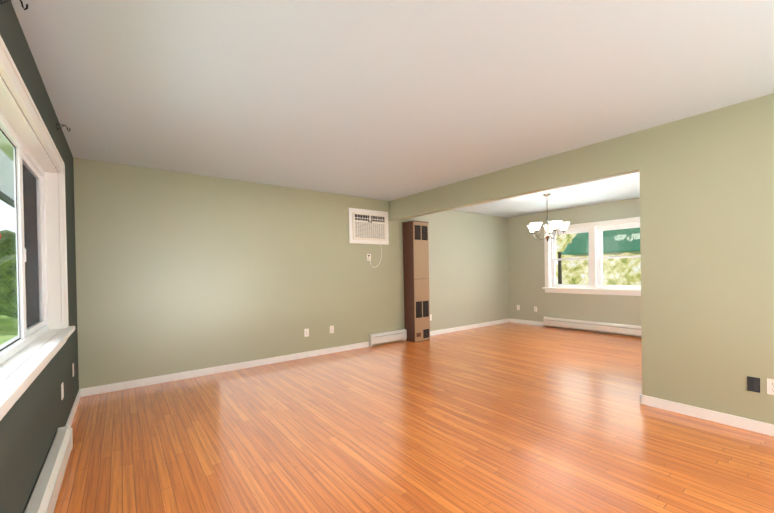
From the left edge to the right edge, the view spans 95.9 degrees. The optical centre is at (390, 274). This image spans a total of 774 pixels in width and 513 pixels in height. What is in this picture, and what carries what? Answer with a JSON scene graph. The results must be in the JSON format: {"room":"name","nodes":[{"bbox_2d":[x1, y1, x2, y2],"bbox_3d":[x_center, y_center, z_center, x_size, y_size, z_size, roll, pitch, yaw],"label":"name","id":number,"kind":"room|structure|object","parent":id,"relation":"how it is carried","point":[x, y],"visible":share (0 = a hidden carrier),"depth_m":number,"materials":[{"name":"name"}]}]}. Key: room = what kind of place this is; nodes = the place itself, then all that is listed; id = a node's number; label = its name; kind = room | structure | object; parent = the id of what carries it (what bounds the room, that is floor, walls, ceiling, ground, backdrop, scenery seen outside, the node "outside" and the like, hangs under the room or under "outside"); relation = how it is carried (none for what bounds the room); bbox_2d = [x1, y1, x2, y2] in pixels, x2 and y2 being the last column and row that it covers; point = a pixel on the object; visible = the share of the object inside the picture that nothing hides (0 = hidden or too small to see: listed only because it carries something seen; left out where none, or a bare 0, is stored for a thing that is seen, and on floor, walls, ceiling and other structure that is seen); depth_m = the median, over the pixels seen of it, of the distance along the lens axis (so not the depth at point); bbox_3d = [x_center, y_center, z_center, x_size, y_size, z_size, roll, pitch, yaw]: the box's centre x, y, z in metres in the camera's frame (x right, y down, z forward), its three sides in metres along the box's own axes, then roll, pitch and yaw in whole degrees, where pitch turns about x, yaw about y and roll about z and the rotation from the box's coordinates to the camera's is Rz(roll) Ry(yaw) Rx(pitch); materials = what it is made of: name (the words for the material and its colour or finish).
{"room":"empty living room","nodes":[
{"label":"empty living room","id":0,"kind":"room"},
{"bbox_2d":[0,0,78,512],"bbox_3d":[-1.291,0.021,0.920,0.200,2.440,6.500,-1,1,-38],"label":"wall","id":1,"kind":"structure","parent":0,"point":[34,418],"depth_m":1.88,"materials":[{"name":"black paint"}]},
{"bbox_2d":[0,149,14,207],"bbox_3d":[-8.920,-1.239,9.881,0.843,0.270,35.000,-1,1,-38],"label":"canopy","id":2,"kind":"object","parent":1,"relation":"attached to","point":[6,174],"depth_m":4.50,"materials":[{"name":"plastic"}]},
{"bbox_2d":[1,0,27,9],"bbox_3d":[-1.525,-1.107,1.416,0.076,0.056,0.012,-1,1,-38],"label":"curtain bracket","id":3,"kind":"object","parent":1,"relation":"attached to","point":[2,3],"visible":1,"depth_m":1.43,"materials":[{"name":"black metal"}]},
{"bbox_2d":[0,35,74,420],"bbox_3d":[-1.496,-0.175,1.231,0.265,1.385,3.700,-1,1,-38],"label":"window unit","id":4,"kind":"structure","parent":1,"relation":"in","point":[30,237],"depth_m":2.14,"materials":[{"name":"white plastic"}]},
{"bbox_2d":[24,426,72,512],"bbox_3d":[-1.278,1.137,1.163,0.071,0.204,3.120,-1,1,-38],"label":"baseboard heater","id":5,"kind":"object","parent":1,"relation":"attached to","point":[43,498],"visible":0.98,"depth_m":1.86,"materials":[{"name":"white metal"}]},
{"bbox_2d":[61,382,63,399],"bbox_3d":[-2.411,0.858,2.564,0.009,0.114,0.070,-1,1,-38],"label":"electrical outlet","id":6,"kind":"object","parent":1,"relation":"attached to","point":[62,391],"visible":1,"depth_m":2.54,"materials":[{"name":"white plastic"}]},
{"bbox_2d":[73,158,508,388],"bbox_3d":[-0.287,-0.035,5.934,7.928,2.440,0.200,-1,1,-38],"label":"wall","id":7,"kind":"structure","parent":0,"point":[177,272],"depth_m":4.50,"materials":[{"name":"green paint"}]},
{"bbox_2d":[304,329,308,336],"bbox_3d":[-1.222,0.848,5.071,0.070,0.114,0.009,-1,1,-38],"label":"electrical outlet","id":8,"kind":"object","parent":7,"relation":"attached to","point":[306,332],"visible":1,"depth_m":5.07,"materials":[{"name":"white plastic"}]},
{"bbox_2d":[348,208,388,267],"bbox_3d":[-0.336,-0.588,5.737,0.780,0.950,0.051,-1,1,-38],"label":"air conditioner","id":9,"kind":"object","parent":7,"relation":"attached to","point":[368,226],"visible":0.98,"depth_m":5.72,"materials":[{"name":"white plastic"}]},
{"bbox_2d":[369,329,406,346],"bbox_3d":[-0.038,1.079,5.945,0.758,0.204,0.071,-1,1,-38],"label":"baseboard heater","id":10,"kind":"object","parent":7,"relation":"attached to","point":[384,337],"visible":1,"depth_m":5.90,"materials":[{"name":"white metal"}]},
{"bbox_2d":[11,0,773,217],"bbox_3d":[1.680,-1.320,3.354,7.928,0.100,6.700,-1,1,-38],"label":"ceiling","id":11,"kind":"structure","parent":0,"point":[387,100],"depth_m":2.23,"materials":[{"name":"paint"}]},
{"bbox_2d":[527,193,569,241],"bbox_3d":[2.527,-0.914,5.677,0.652,0.774,0.635,-1,1,-38],"label":"dining chandelier","id":12,"kind":"object","parent":11,"relation":"hanging from","point":[550,228],"visible":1,"depth_m":5.57,"materials":[{"name":"white glass"}]},
{"bbox_2d":[54,322,773,512],"bbox_3d":[1.725,1.220,3.373,7.928,0.100,6.700,-1,1,-38],"label":"floor","id":13,"kind":"structure","parent":0,"point":[509,417],"depth_m":2.53,"materials":[{"name":"brown wood"}]},
{"bbox_2d":[403,220,429,341],"bbox_3d":[0.461,0.122,6.199,0.368,2.097,0.288,-1,1,-38],"label":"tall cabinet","id":14,"kind":"object","parent":13,"relation":"on","point":[416,281],"visible":0.98,"depth_m":6.09,"materials":[{"name":"painted metal"},{"name":"enamel"}]},
{"bbox_2d":[507,198,641,337],"bbox_3d":[4.004,-0.116,6.702,0.200,2.440,3.840,-1,1,-38],"label":"wall","id":15,"kind":"structure","parent":0,"point":[526,273],"depth_m":7.32,"materials":[{"name":"green paint"}]},
{"bbox_2d":[542,217,640,295],"bbox_3d":[3.919,-0.309,6.725,0.220,1.380,1.980,-1,1,-38],"label":"window unit","id":16,"kind":"structure","parent":15,"relation":"in","point":[600,237],"depth_m":6.69,"materials":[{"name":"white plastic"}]},
{"bbox_2d":[543,317,641,336],"bbox_3d":[3.878,1.005,6.673,0.071,0.204,1.960,-1,1,-38],"label":"baseboard heater","id":17,"kind":"object","parent":15,"relation":"attached to","point":[632,330],"visible":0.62,"depth_m":6.63,"materials":[{"name":"white metal"}]},
{"bbox_2d":[561,227,640,255],"bbox_3d":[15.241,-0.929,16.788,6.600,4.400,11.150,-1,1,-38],"label":"awning","id":18,"kind":"object","parent":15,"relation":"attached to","point":[617,239],"depth_m":18.14,"materials":[{"name":"green fabric"}]},
{"bbox_2d":[389,93,773,423],"bbox_3d":[1.965,-0.056,3.567,0.120,2.440,6.300,-1,1,-38],"label":"wall","id":19,"kind":"structure","parent":0,"point":[707,242],"depth_m":2.81,"materials":[{"name":"green paint"}]},
{"bbox_2d":[66,318,773,436],"bbox_3d":[1.723,1.127,3.373,7.528,0.085,6.300,-1,1,-38],"label":"baseboard","id":20,"kind":"structure","parent":19,"relation":"attached to","point":[732,420],"depth_m":3.80,"materials":[{"name":"white wood"}]},
{"bbox_2d":[747,376,759,392],"bbox_3d":[2.675,0.811,2.571,0.006,0.106,0.066,-1,1,-38],"label":"electrical outlet box","id":21,"kind":"object","parent":19,"relation":"attached to","point":[753,384],"visible":1,"depth_m":2.57,"materials":[{"name":"black plastic"}]},
{"bbox_2d":[767,378,773,394],"bbox_3d":[2.736,0.806,2.490,0.009,0.114,0.070,-1,1,-38],"label":"electrical outlet","id":22,"kind":"object","parent":19,"relation":"attached to","point":[770,386],"visible":1,"depth_m":2.50,"materials":[{"name":"white plastic"}]},
{"label":"outside","id":23,"kind":"structure","parent":0,"visible":0},
{"bbox_2d":[0,306,17,344],"bbox_3d":[-15.414,1.823,19.380,140.000,0.050,140.000,-1,1,-38],"label":"lawn","id":24,"kind":"structure","parent":23,"point":[11,329],"depth_m":11.70,"materials":[{"name":"green plant"}]},
{"bbox_2d":[0,230,17,318],"bbox_3d":[-34.510,-2.248,23.557,50.075,8.675,56.652,-1,1,-38],"label":"trees","id":25,"kind":"object","parent":24,"relation":"on","point":[9,239],"depth_m":12.18,"materials":[{"name":"green plant"}]},
{"bbox_2d":[555,234,640,289],"bbox_3d":[8.174,-1.615,13.027,8.400,6.075,16.840,-1,1,-38],"label":"trees","id":26,"kind":"object","parent":24,"relation":"on","point":[574,271],"depth_m":15.04,"materials":[{"name":"green plant"}]},
{"bbox_2d":[556,233,577,255],"bbox_3d":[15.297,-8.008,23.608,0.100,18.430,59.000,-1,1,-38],"label":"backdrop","id":27,"kind":"structure","parent":23,"point":[573,235],"depth_m":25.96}
]}

